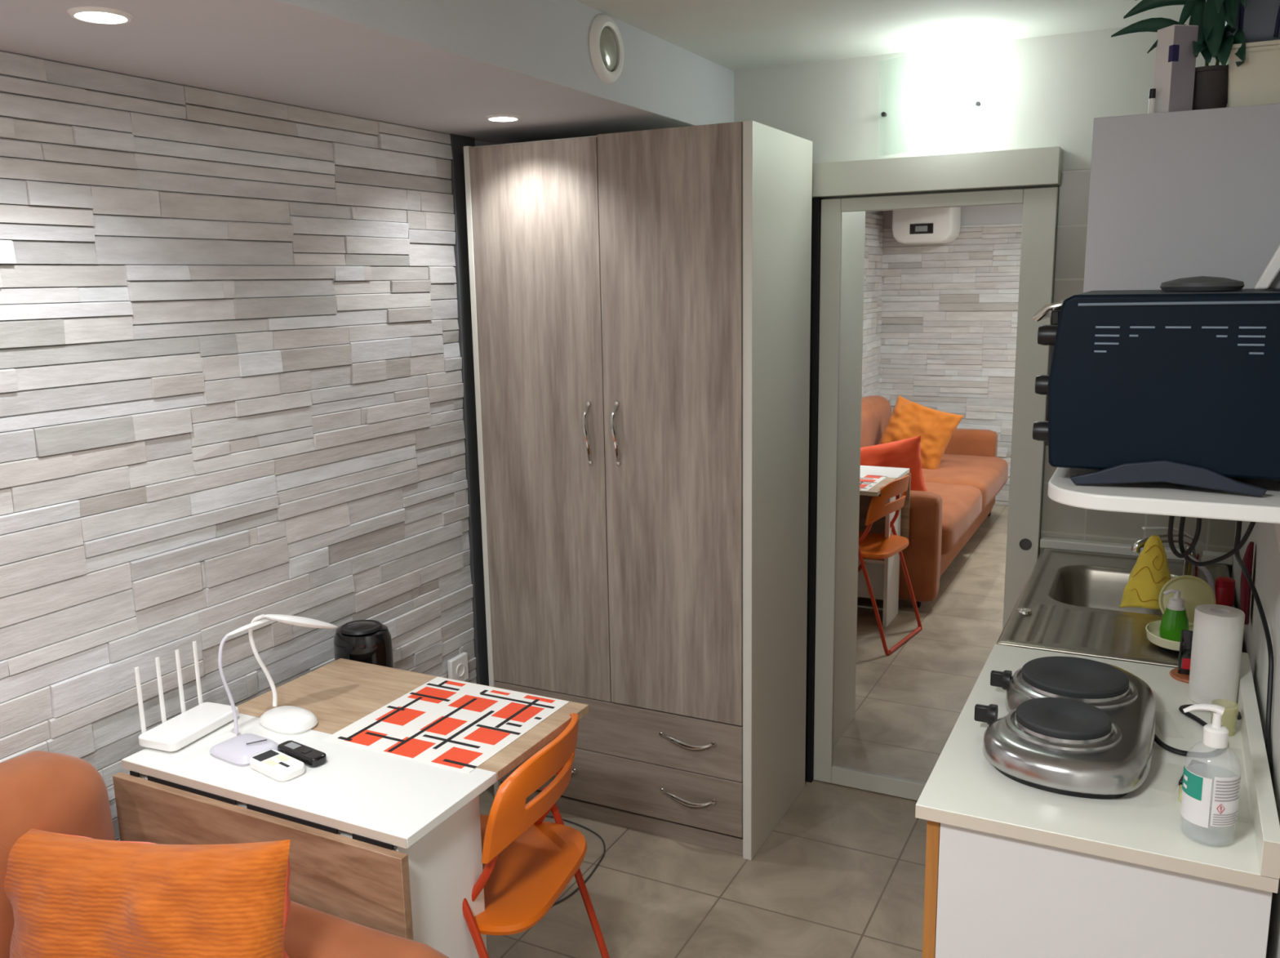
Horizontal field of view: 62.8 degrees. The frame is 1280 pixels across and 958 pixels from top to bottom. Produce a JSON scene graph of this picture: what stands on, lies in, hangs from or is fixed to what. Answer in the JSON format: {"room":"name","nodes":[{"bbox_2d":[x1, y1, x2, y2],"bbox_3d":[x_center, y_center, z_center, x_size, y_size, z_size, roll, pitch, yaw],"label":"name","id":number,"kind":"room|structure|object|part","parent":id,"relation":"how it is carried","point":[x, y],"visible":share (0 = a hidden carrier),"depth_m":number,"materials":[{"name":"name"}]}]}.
{"room":"studio apartment","nodes":[
{"label":"studio apartment","id":0,"kind":"room"},
{"bbox_2d":[0,50,497,840],"bbox_3d":[-1.359,0.225,1.663,0.122,2.230,4.770,4,12,26],"label":"wall","id":1,"kind":"structure","parent":0,"point":[231,388],"depth_m":2.30,"materials":[{"name":"grey stone"}]},
{"bbox_2d":[447,651,468,680],"bbox_3d":[-0.551,0.580,3.182,0.019,0.087,0.085,4,12,26],"label":"wall socket","id":2,"kind":"object","parent":1,"relation":"attached to","point":[457,666],"visible":0.93,"depth_m":3.17,"materials":[{"name":"white plastic"}]},
{"bbox_2d":[456,662,465,677],"bbox_3d":[-0.546,0.580,3.179,0.007,0.044,0.044,4,12,26],"label":"outlet","id":3,"kind":"object","parent":2,"relation":"attached to","point":[460,667],"depth_m":3.18,"materials":[{"name":"white plastic"}]},
{"bbox_2d":[448,133,488,685],"bbox_3d":[-0.503,-0.003,3.232,0.022,2.021,0.111,4,12,26],"label":"trim","id":4,"kind":"structure","parent":1,"relation":"attached to","point":[458,142],"depth_m":3.15,"materials":[{"name":"black metal"}]},
{"bbox_2d":[0,0,733,144],"bbox_3d":[-0.936,-0.810,1.571,0.720,0.199,4.090,4,12,26],"label":"soffit","id":5,"kind":"structure","parent":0,"point":[442,66],"depth_m":2.10,"materials":[{"name":"grey paint"}]},
{"bbox_2d":[66,6,133,24],"bbox_3d":[-0.836,-0.716,1.624,0.092,0.009,0.092,4,12,26],"label":"recessed light","id":6,"kind":"object","parent":5,"relation":"attached to","point":[95,15],"visible":1,"depth_m":1.61,"materials":[{"name":"white plastic"}]},
{"bbox_2d":[484,114,520,121],"bbox_3d":[-0.354,-0.931,2.708,0.092,0.009,0.092,4,12,26],"label":"recessed light","id":7,"kind":"object","parent":5,"relation":"attached to","point":[495,117],"visible":1,"depth_m":2.69,"materials":[{"name":"white plastic"}]},
{"bbox_2d":[589,13,623,84],"bbox_3d":[-0.073,-1.002,2.444,0.016,0.154,0.154,4,12,26],"label":"round vent","id":8,"kind":"object","parent":5,"relation":"attached to","point":[606,42],"visible":1,"depth_m":2.43,"materials":[{"name":"white plastic"}]},
{"bbox_2d":[479,779,927,957],"bbox_3d":[-0.376,1.413,1.394,2.278,0.080,4.770,4,12,26],"label":"floor","id":9,"kind":"structure","parent":0,"point":[841,873],"depth_m":2.78,"materials":[{"name":"tile"}]},
{"bbox_2d":[0,750,448,957],"bbox_3d":[-1.206,1.072,0.853,0.983,0.821,2.361,4,12,26],"label":"sofa","id":10,"kind":"object","parent":9,"relation":"on","point":[42,790],"visible":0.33,"depth_m":1.77,"materials":[{"name":"fabric"}]},
{"bbox_2d":[0,750,115,957],"bbox_3d":[-1.281,0.770,1.506,0.224,0.418,1.126,4,12,26],"label":"backrest","id":11,"kind":"object","parent":10,"relation":"on","point":[42,790],"depth_m":1.83,"materials":[{"name":"fabric"}]},
{"bbox_2d":[4,827,290,957],"bbox_3d":[-0.775,0.769,1.630,0.763,0.553,0.214,5,12,30],"label":"cushion","id":12,"kind":"object","parent":10,"relation":"on","point":[70,895],"visible":1,"depth_m":1.55,"materials":[{"name":"orange fabric"}]},
{"bbox_3d":[-0.723,0.976,1.845,0.937,0.537,0.155,4,12,26],"label":"armrest","id":13,"kind":"part","parent":10,"relation":"part of","materials":[{"name":"fabric"}]},
{"bbox_2d":[112,657,588,957],"bbox_3d":[-0.555,0.863,2.193,0.702,0.710,0.624,4,12,26],"label":"table","id":14,"kind":"object","parent":9,"relation":"on","point":[387,842],"visible":0.59,"depth_m":1.91,"materials":[{"name":"white laminate"}]},
{"bbox_3d":[-0.903,0.879,2.188,0.018,0.692,0.232,4,12,26],"label":"panel","id":15,"kind":"part","parent":14,"relation":"part of","materials":[{"name":"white laminate"}]},
{"bbox_2d":[134,640,239,751],"bbox_3d":[-0.925,0.438,2.128,0.109,0.155,0.189,3,11,21],"label":"router","id":16,"kind":"object","parent":14,"relation":"on","point":[173,734],"visible":0.97,"depth_m":2.12,"materials":[{"name":"white plastic"}]},
{"bbox_2d":[209,617,279,765],"bbox_3d":[-0.756,0.415,2.086,0.154,0.217,0.229,4,12,26],"label":"desk lamp","id":17,"kind":"object","parent":14,"relation":"on","point":[238,749],"visible":0.97,"depth_m":2.04,"materials":[{"name":"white plastic"}]},
{"bbox_3d":[-0.682,0.624,1.900,0.597,0.092,0.016,4,12,26],"label":"rail","id":18,"kind":"part","parent":14,"relation":"part of","materials":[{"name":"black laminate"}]},
{"bbox_2d":[248,749,305,781],"bbox_3d":[-0.681,0.536,1.967,0.118,0.019,0.058,7,14,38],"label":"remote control","id":19,"kind":"object","parent":14,"relation":"on","point":[275,764],"visible":1,"depth_m":1.95,"materials":[{"name":"white plastic"}]},
{"bbox_2d":[248,613,337,734],"bbox_3d":[-0.696,0.387,2.190,0.198,0.231,0.146,-10,14,-40],"label":"desk lamp","id":20,"kind":"object","parent":14,"relation":"on","point":[283,719],"visible":0.96,"depth_m":2.16,"materials":[{"name":"white plastic"}]},
{"bbox_2d":[277,739,326,766],"bbox_3d":[-0.650,0.527,2.014,0.118,0.019,0.036,7,13,35],"label":"remote control","id":21,"kind":"object","parent":14,"relation":"on","point":[309,756],"visible":0.92,"depth_m":2.00,"materials":[{"name":"black plastic"}]},
{"bbox_3d":[-0.354,0.921,1.913,0.018,0.692,0.232,4,12,26],"label":"panel","id":22,"kind":"part","parent":14,"relation":"part of","materials":[{"name":"white laminate"}]},
{"bbox_2d":[324,676,568,772],"bbox_3d":[-0.391,0.499,2.178,0.352,0.002,0.364,4,12,26],"label":"placemat","id":23,"kind":"object","parent":14,"relation":"on","point":[459,725],"visible":1,"depth_m":2.16,"materials":[{"name":"paper"}]},
{"bbox_2d":[333,619,393,667],"bbox_3d":[-0.688,0.740,2.688,0.195,0.772,0.165,4,12,26],"label":"trash can","id":24,"kind":"object","parent":9,"relation":"on","point":[366,641],"visible":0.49,"depth_m":2.58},
{"bbox_2d":[462,712,609,957],"bbox_3d":[-0.326,0.848,2.165,0.468,0.749,0.423,3,11,19],"label":"folding chair","id":25,"kind":"object","parent":9,"relation":"on","point":[528,860],"visible":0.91,"depth_m":2.03,"materials":[{"name":"orange plastic"}]},
{"bbox_3d":[-0.254,1.006,1.957,0.186,0.513,0.026,3,11,19],"label":"leg","id":26,"kind":"part","parent":25,"relation":"part of","materials":[{"name":"metal"}]},
{"bbox_3d":[-0.429,0.913,2.025,0.367,0.654,0.050,1,11,11],"label":"leg","id":27,"kind":"part","parent":25,"relation":"part of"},
{"bbox_3d":[-0.184,0.579,2.063,0.101,0.189,0.380,3,11,19],"label":"backrest","id":28,"kind":"part","parent":25,"relation":"part of","materials":[{"name":"orange plastic"}]},
{"bbox_3d":[-0.333,0.800,2.158,0.390,0.033,0.391,3,11,19],"label":"seat","id":29,"kind":"part","parent":25,"relation":"part of","materials":[{"name":"orange plastic"}]},
{"bbox_3d":[-0.317,0.849,2.349,0.367,0.654,0.050,4,12,26],"label":"leg","id":30,"kind":"part","parent":25,"relation":"part of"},
{"bbox_3d":[-0.127,0.934,2.326,0.186,0.513,0.026,3,11,19],"label":"leg","id":31,"kind":"part","parent":25,"relation":"part of","materials":[{"name":"metal"}]},
{"bbox_2d":[546,814,605,904],"bbox_3d":[-0.325,1.081,2.906,0.378,0.004,0.567,4,12,26],"label":"power cord","id":32,"kind":"object","parent":9,"relation":"on","point":[568,820],"visible":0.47,"depth_m":2.98,"materials":[{"name":"black rubber"}]},
{"bbox_2d":[463,120,812,859],"bbox_3d":[0.008,0.027,3.137,0.866,1.980,0.516,4,12,26],"label":"wardrobe","id":33,"kind":"object","parent":9,"relation":"on","point":[641,300],"visible":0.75,"depth_m":2.91,"materials":[{"name":"brown wood"}]},
{"bbox_3d":[-0.363,-0.005,3.341,0.018,1.980,0.482,4,12,26],"label":"panel","id":34,"kind":"part","parent":33,"relation":"part of","materials":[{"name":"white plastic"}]},
{"bbox_3d":[-0.002,-0.942,2.980,0.822,0.018,0.462,4,12,26],"label":"panel","id":35,"kind":"part","parent":33,"relation":"part of","materials":[{"name":"white wood"}]},
{"bbox_3d":[-0.279,-0.141,3.007,0.409,1.580,0.019,4,12,26],"label":"door","id":36,"kind":"part","parent":33,"relation":"part of","materials":[{"name":"grey wood"}]},
{"bbox_3d":[-0.272,0.879,3.179,0.176,0.026,0.035,4,12,26],"label":"handle","id":37,"kind":"part","parent":33,"relation":"part of","materials":[{"name":"silver metal"}]},
{"bbox_3d":[-0.146,-0.126,2.915,0.022,0.181,0.035,4,12,26],"label":"handle","id":38,"kind":"part","parent":33,"relation":"part of","materials":[{"name":"silver metal"}]},
{"bbox_3d":[-0.067,-0.123,2.871,0.022,0.181,0.035,4,12,26],"label":"handle","id":39,"kind":"part","parent":33,"relation":"part of","materials":[{"name":"silver metal"}]},
{"bbox_3d":[-0.080,0.731,3.078,0.818,0.162,0.020,4,12,26],"label":"drawer","id":40,"kind":"part","parent":33,"relation":"part of","materials":[{"name":"grey wood"}]},
{"bbox_3d":[-0.077,0.894,3.109,0.818,0.164,0.020,4,12,26],"label":"drawer","id":41,"kind":"part","parent":33,"relation":"part of","materials":[{"name":"grey wood"}]},
{"bbox_3d":[0.087,-0.116,2.820,0.405,1.582,0.020,4,12,26],"label":"door","id":42,"kind":"part","parent":33,"relation":"part of","materials":[{"name":"grey wood"}]},
{"bbox_3d":[0.128,0.740,2.946,0.176,0.026,0.035,4,12,26],"label":"handle","id":43,"kind":"part","parent":33,"relation":"part of","materials":[{"name":"silver metal"}]},
{"bbox_3d":[0.131,0.910,2.978,0.176,0.026,0.035,4,12,26],"label":"handle","id":44,"kind":"part","parent":33,"relation":"part of","materials":[{"name":"silver metal"}]},
{"bbox_3d":[0.390,0.052,2.965,0.026,1.980,0.482,4,12,26],"label":"panel","id":45,"kind":"part","parent":33,"relation":"part of","materials":[{"name":"white plastic"}]},
{"bbox_2d":[922,819,1272,957],"bbox_3d":[0.779,0.847,1.849,0.466,0.818,0.735,4,12,26],"label":"base cabinet","id":46,"kind":"object","parent":9,"relation":"on","point":[987,895],"visible":0.25,"depth_m":1.47,"materials":[{"name":"white wood"}]},
{"bbox_3d":[0.520,0.825,1.768,0.018,0.722,0.363,4,12,26],"label":"door","id":47,"kind":"part","parent":46,"relation":"part of","materials":[{"name":"orange wood"}]},
{"bbox_2d":[915,644,1279,893],"bbox_3d":[0.776,0.412,1.757,0.458,0.068,0.754,4,12,26],"label":"countertop","id":48,"kind":"structure","parent":46,"relation":"on","point":[1146,825],"depth_m":1.53,"materials":[{"name":"white laminate"}]},
{"bbox_2d":[973,655,1241,798],"bbox_3d":[0.768,0.393,1.727,0.400,0.077,0.490,4,12,26],"label":"hot plate","id":49,"kind":"object","parent":48,"relation":"on","point":[1077,726],"visible":0.97,"depth_m":1.64,"materials":[{"name":"silver metal"}]},
{"bbox_3d":[0.591,0.395,1.756,0.013,0.036,0.036,4,12,26],"label":"control knob","id":50,"kind":"part","parent":49,"relation":"part of","materials":[{"name":"black plastic"}]},
{"bbox_3d":[0.667,0.366,1.905,0.013,0.036,0.036,4,12,26],"label":"control knob","id":51,"kind":"part","parent":49,"relation":"part of","materials":[{"name":"black plastic"}]},
{"bbox_3d":[0.666,0.378,1.651,0.140,0.018,0.140,4,12,26],"label":"burner","id":52,"kind":"part","parent":49,"relation":"part of","materials":[{"name":"metal"}]},
{"bbox_3d":[0.754,0.345,1.819,0.172,0.018,0.172,4,12,26],"label":"burner","id":53,"kind":"part","parent":49,"relation":"part of","materials":[{"name":"metal"}]},
{"bbox_2d":[996,547,1242,667],"bbox_3d":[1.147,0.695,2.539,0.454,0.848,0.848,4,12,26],"label":"sink","id":54,"kind":"object","parent":48,"relation":"in","point":[1069,601],"visible":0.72,"depth_m":2.39,"materials":[{"name":"silver metal"}]},
{"bbox_2d":[1131,526,1215,595],"bbox_3d":[1.237,0.194,2.431,0.169,0.181,0.097,-1,11,-1],"label":"tap","id":55,"kind":"object","parent":54,"relation":"on","point":[1196,554],"visible":0.48,"depth_m":2.43,"materials":[{"name":"silver metal"}]},
{"bbox_2d":[1118,534,1170,609],"bbox_3d":[1.176,0.216,2.417,0.114,0.178,0.066,8,14,39],"label":"cloth","id":56,"kind":"object","parent":55,"relation":"hanging from","point":[1150,572],"visible":0.88,"depth_m":2.40,"materials":[{"name":"yellow fabric"}]},
{"bbox_3d":[1.226,0.150,2.446,0.149,0.044,0.027,-1,11,2],"label":"spout","id":57,"kind":"part","parent":55,"relation":"part of","materials":[{"name":"silver metal"}]},
{"bbox_3d":[1.222,0.125,2.423,0.146,0.042,0.010,-4,11,-17],"label":"lever","id":58,"kind":"part","parent":55,"relation":"part of","materials":[{"name":"silver metal"}]},
{"bbox_2d":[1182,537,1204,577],"bbox_3d":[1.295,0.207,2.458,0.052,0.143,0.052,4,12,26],"label":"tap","id":59,"kind":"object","parent":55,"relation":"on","point":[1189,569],"depth_m":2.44,"materials":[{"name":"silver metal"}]},
{"bbox_2d":[1145,574,1216,651],"bbox_3d":[1.119,0.277,2.166,0.128,0.119,0.188,4,12,26],"label":"caddy","id":60,"kind":"object","parent":54,"relation":"on","point":[1195,591],"visible":0.49,"depth_m":2.21,"materials":[{"name":"beige plastic"}]},
{"bbox_2d":[1145,619,1193,651],"bbox_3d":[1.111,0.325,2.160,0.127,0.026,0.153,4,12,26],"label":"tray","id":61,"kind":"object","parent":60,"relation":"on","point":[1152,628],"depth_m":2.14,"materials":[{"name":"beige plastic"}]},
{"bbox_2d":[1159,589,1189,641],"bbox_3d":[1.102,0.278,2.155,0.055,0.106,0.055,4,12,26],"label":"detergent bottle","id":62,"kind":"object","parent":60,"relation":"in","point":[1175,619],"visible":0.91,"depth_m":2.14,"materials":[{"name":"green plastic"}]},
{"bbox_3d":[1.160,0.258,2.221,0.110,0.105,0.041,8,14,39],"label":"plate","id":63,"kind":"part","parent":60,"relation":"part of","materials":[{"name":"yellow plastic"}]},
{"bbox_2d":[1214,576,1235,606],"bbox_3d":[1.339,0.257,2.400,0.042,0.064,0.042,4,12,26],"label":"jar","id":64,"kind":"object","parent":54,"relation":"on","point":[1224,586],"visible":0.92,"depth_m":2.38,"materials":[{"name":"plastic"}]},
{"bbox_3d":[1.338,0.235,2.396,0.040,0.019,0.040,4,12,26],"label":"lid","id":65,"kind":"part","parent":64,"relation":"part of","materials":[{"name":"red plastic"}]},
{"bbox_2d":[1169,667,1189,683],"bbox_3d":[1.048,0.374,1.991,0.076,0.006,0.076,4,12,26],"label":"coaster","id":66,"kind":"object","parent":48,"relation":"on","point":[1174,673],"visible":0.2,"depth_m":1.98,"materials":[{"name":"brown wood"}]},
{"bbox_2d":[1177,629,1192,674],"bbox_3d":[1.046,0.328,1.989,0.042,0.085,0.032,4,12,26],"label":"pouch","id":67,"kind":"object","parent":66,"relation":"on","point":[1186,638],"visible":0.55,"depth_m":1.98,"materials":[{"name":"black plastic"}]},
{"bbox_2d":[1178,784,1182,801],"bbox_3d":[0.799,0.461,1.534,0.018,0.013,0.035,4,12,26],"label":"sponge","id":68,"kind":"object","parent":48,"relation":"on","point":[1180,785],"visible":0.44,"depth_m":1.53,"materials":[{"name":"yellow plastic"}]},
{"bbox_2d":[1178,759,1208,785],"bbox_3d":[0.845,0.450,1.593,0.030,0.011,0.090,7,14,38],"label":"wallet","id":69,"kind":"object","parent":48,"relation":"on","point":[1198,767],"visible":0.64,"depth_m":1.60,"materials":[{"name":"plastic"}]},
{"bbox_2d":[1180,703,1241,827],"bbox_3d":[0.771,0.394,1.411,0.068,0.190,0.068,-6,12,-24],"label":"sanitizer bottle","id":70,"kind":"object","parent":48,"relation":"on","point":[1196,788],"visible":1,"depth_m":1.39,"materials":[{"name":"white plastic"}]},
{"bbox_2d":[1187,604,1244,708],"bbox_3d":[1.025,0.315,1.865,0.078,0.168,0.078,4,12,26],"label":"paper towel roll","id":71,"kind":"object","parent":48,"relation":"on","point":[1218,628],"visible":0.97,"depth_m":1.84,"materials":[{"name":"white paper"}]},
{"bbox_2d":[575,0,1206,71],"bbox_3d":[-0.418,-0.837,0.968,2.278,0.080,4.770,4,12,26],"label":"ceiling","id":72,"kind":"structure","parent":0,"point":[735,35],"depth_m":2.57,"materials":[{"name":"white paint"}]},
{"bbox_2d":[733,19,1235,577],"bbox_3d":[0.653,-0.109,3.224,2.278,2.230,0.108,4,12,26],"label":"wall","id":73,"kind":"structure","parent":0,"point":[1046,91],"depth_m":2.83,"materials":[{"name":"white paint"}]},
{"bbox_2d":[804,197,824,782],"bbox_3d":[0.530,0.076,3.240,0.040,1.826,0.054,4,12,26],"label":"trim","id":74,"kind":"structure","parent":73,"relation":"attached to","point":[816,202],"depth_m":3.20,"materials":[{"name":"black metal"}]},
{"bbox_2d":[813,186,1058,799],"bbox_3d":[0.837,0.099,3.087,0.644,1.818,0.034,4,12,26],"label":"door","id":75,"kind":"structure","parent":73,"relation":"in","point":[930,465],"depth_m":3.06,"materials":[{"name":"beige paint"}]},
{"bbox_3d":[1.088,0.185,2.958,0.034,0.034,0.004,4,12,26],"label":"finger pull","id":76,"kind":"part","parent":75,"relation":"part of","materials":[{"name":"black metal"}]},
{"bbox_2d":[880,50,991,151],"bbox_3d":[0.803,-1.029,2.867,0.312,0.255,0.068,4,12,26],"label":"wall sconce","id":77,"kind":"object","parent":73,"relation":"attached to","point":[957,83],"visible":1,"depth_m":2.83,"materials":[{"name":"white glass"}]},
{"bbox_2d":[812,146,1062,198],"bbox_3d":[0.809,-0.847,2.909,0.668,0.095,0.062,4,12,26],"label":"trim","id":78,"kind":"structure","parent":73,"relation":"attached to","point":[1031,166],"depth_m":2.87,"materials":[{"name":"beige paint"}]},
{"bbox_2d":[1040,536,1233,564],"bbox_3d":[1.340,0.194,2.847,0.474,0.026,0.036,4,12,26],"label":"trim","id":79,"kind":"structure","parent":73,"relation":"attached to","point":[1101,547],"depth_m":2.87,"materials":[{"name":"beige paint"}]},
{"bbox_3d":[1.348,0.113,2.854,0.478,1.866,0.009,4,12,26],"label":"wall tile panel","id":80,"kind":"part","parent":73,"relation":"part of","materials":[{"name":"white tile"}]},
{"bbox_2d":[1231,520,1279,957],"bbox_3d":[0.575,0.371,0.697,0.100,2.230,4.770,4,12,26],"label":"wall","id":81,"kind":"structure","parent":0,"point":[1265,577],"depth_m":1.82,"materials":[{"name":"white paint"}]},
{"bbox_2d":[1047,466,1279,551],"bbox_3d":[0.811,0.068,1.603,0.328,0.160,0.445,4,12,26],"label":"wall shelf","id":82,"kind":"object","parent":81,"relation":"attached to","point":[1162,498],"visible":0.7,"depth_m":1.43,"materials":[{"name":"white laminate"}]},
{"bbox_2d":[1032,288,1279,496],"bbox_3d":[0.795,-0.149,1.590,0.366,0.267,0.377,4,12,26],"label":"oven","id":83,"kind":"object","parent":82,"relation":"on","point":[1179,387],"visible":1,"depth_m":1.43,"materials":[{"name":"black metal"}]},
{"bbox_3d":[0.602,-0.072,1.566,0.027,0.030,0.030,4,12,26],"label":"control knob","id":84,"kind":"part","parent":83,"relation":"part of","materials":[{"name":"black plastic"}]},
{"bbox_3d":[0.600,-0.140,1.553,0.027,0.030,0.030,4,12,26],"label":"control knob","id":85,"kind":"part","parent":83,"relation":"part of","materials":[{"name":"black plastic"}]},
{"bbox_3d":[0.599,-0.211,1.540,0.027,0.030,0.030,4,12,26],"label":"control knob","id":86,"kind":"part","parent":83,"relation":"part of","materials":[{"name":"black plastic"}]},
{"bbox_3d":[0.668,-0.273,1.680,0.043,0.030,0.252,4,12,26],"label":"door handle","id":87,"kind":"part","parent":83,"relation":"part of","materials":[{"name":"silver metal"}]},
{"bbox_3d":[0.681,-0.174,1.696,0.013,0.205,0.265,4,12,26],"label":"glass door","id":88,"kind":"part","parent":83,"relation":"part of","materials":[{"name":"black glass"}]},
{"bbox_2d":[1160,275,1244,290],"bbox_3d":[0.839,-0.292,1.566,0.112,0.021,0.112,4,12,26],"label":"lid","id":89,"kind":"object","parent":83,"relation":"on","point":[1200,282],"visible":1,"depth_m":1.53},
{"bbox_2d":[1253,244,1279,288],"bbox_3d":[0.931,-0.321,1.516,0.071,0.091,0.075,4,12,26],"label":"pan","id":90,"kind":"object","parent":83,"relation":"on","point":[1269,278],"visible":1,"depth_m":1.50,"materials":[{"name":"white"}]},
{"bbox_2d":[1168,515,1273,783],"bbox_3d":[0.907,0.227,1.641,0.164,0.446,0.295,4,12,26],"label":"cable","id":91,"kind":"object","parent":82,"relation":"hanging from","point":[1238,543],"visible":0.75,"depth_m":1.64,"materials":[{"name":"black rubber"}]},
{"bbox_2d":[1083,102,1279,292],"bbox_3d":[1.132,-0.447,2.172,0.331,0.508,0.780,4,12,26],"label":"upper cabinet","id":92,"kind":"object","parent":81,"relation":"attached to","point":[1178,194],"visible":0.61,"depth_m":1.82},
{"bbox_2d":[1147,88,1155,113],"bbox_3d":[0.898,-0.661,1.839,0.011,0.045,0.011,4,12,26],"label":"glue stick","id":93,"kind":"object","parent":92,"relation":"on","point":[1152,96],"visible":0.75,"depth_m":1.83,"materials":[{"name":"white plastic"}]},
{"bbox_2d":[1153,24,1198,113],"bbox_3d":[0.935,-0.712,1.832,0.048,0.145,0.043,-4,11,-13],"label":"carton","id":94,"kind":"object","parent":92,"relation":"on","point":[1175,60],"visible":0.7,"depth_m":1.82,"materials":[{"name":"white cardboard"}]},
{"bbox_2d":[1168,25,1198,111],"bbox_3d":[0.940,-0.708,1.812,0.047,0.141,0.001,-4,11,-13],"label":"print","id":95,"kind":"object","parent":94,"relation":"attached to","point":[1181,58],"depth_m":1.81},
{"bbox_2d":[1111,0,1246,110],"bbox_3d":[0.949,-0.777,1.841,0.223,0.270,0.152,4,12,26],"label":"potted plant","id":96,"kind":"object","parent":92,"relation":"on","point":[1213,18],"visible":0.83,"depth_m":1.82,"materials":[{"name":"green plant"}]},
{"bbox_3d":[1.004,-0.684,1.860,0.090,0.078,0.090,4,12,26],"label":"pot","id":97,"kind":"part","parent":96,"relation":"part of","materials":[{"name":"brown plastic"}]},
{"bbox_3d":[1.006,-0.785,1.839,0.038,0.176,0.006,4,12,26],"label":"stem","id":98,"kind":"part","parent":96,"relation":"part of","materials":[{"name":"green plant"}]},
{"bbox_2d":[1226,39,1279,107],"bbox_3d":[1.100,-0.699,1.847,0.125,0.108,0.178,4,12,26],"label":"storage box","id":99,"kind":"object","parent":92,"relation":"on","point":[1255,82],"visible":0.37,"depth_m":1.78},
{"bbox_2d":[1224,0,1279,43],"bbox_3d":[1.097,-0.812,1.829,0.132,0.121,0.148,4,12,26],"label":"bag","id":100,"kind":"object","parent":99,"relation":"on","point":[1260,21],"visible":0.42,"depth_m":1.78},
{"bbox_3d":[1.099,-0.748,1.838,0.125,0.008,0.178,4,12,26],"label":"lid","id":101,"kind":"part","parent":99,"relation":"part of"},
{"bbox_2d":[1240,541,1253,624],"bbox_3d":[1.224,0.207,2.116,0.019,0.150,0.100,4,12,26],"label":"oven mitt","id":102,"kind":"object","parent":81,"relation":"hanging from","point":[1245,588],"visible":0.86,"depth_m":2.10,"materials":[{"name":"red fabric"}]}
]}

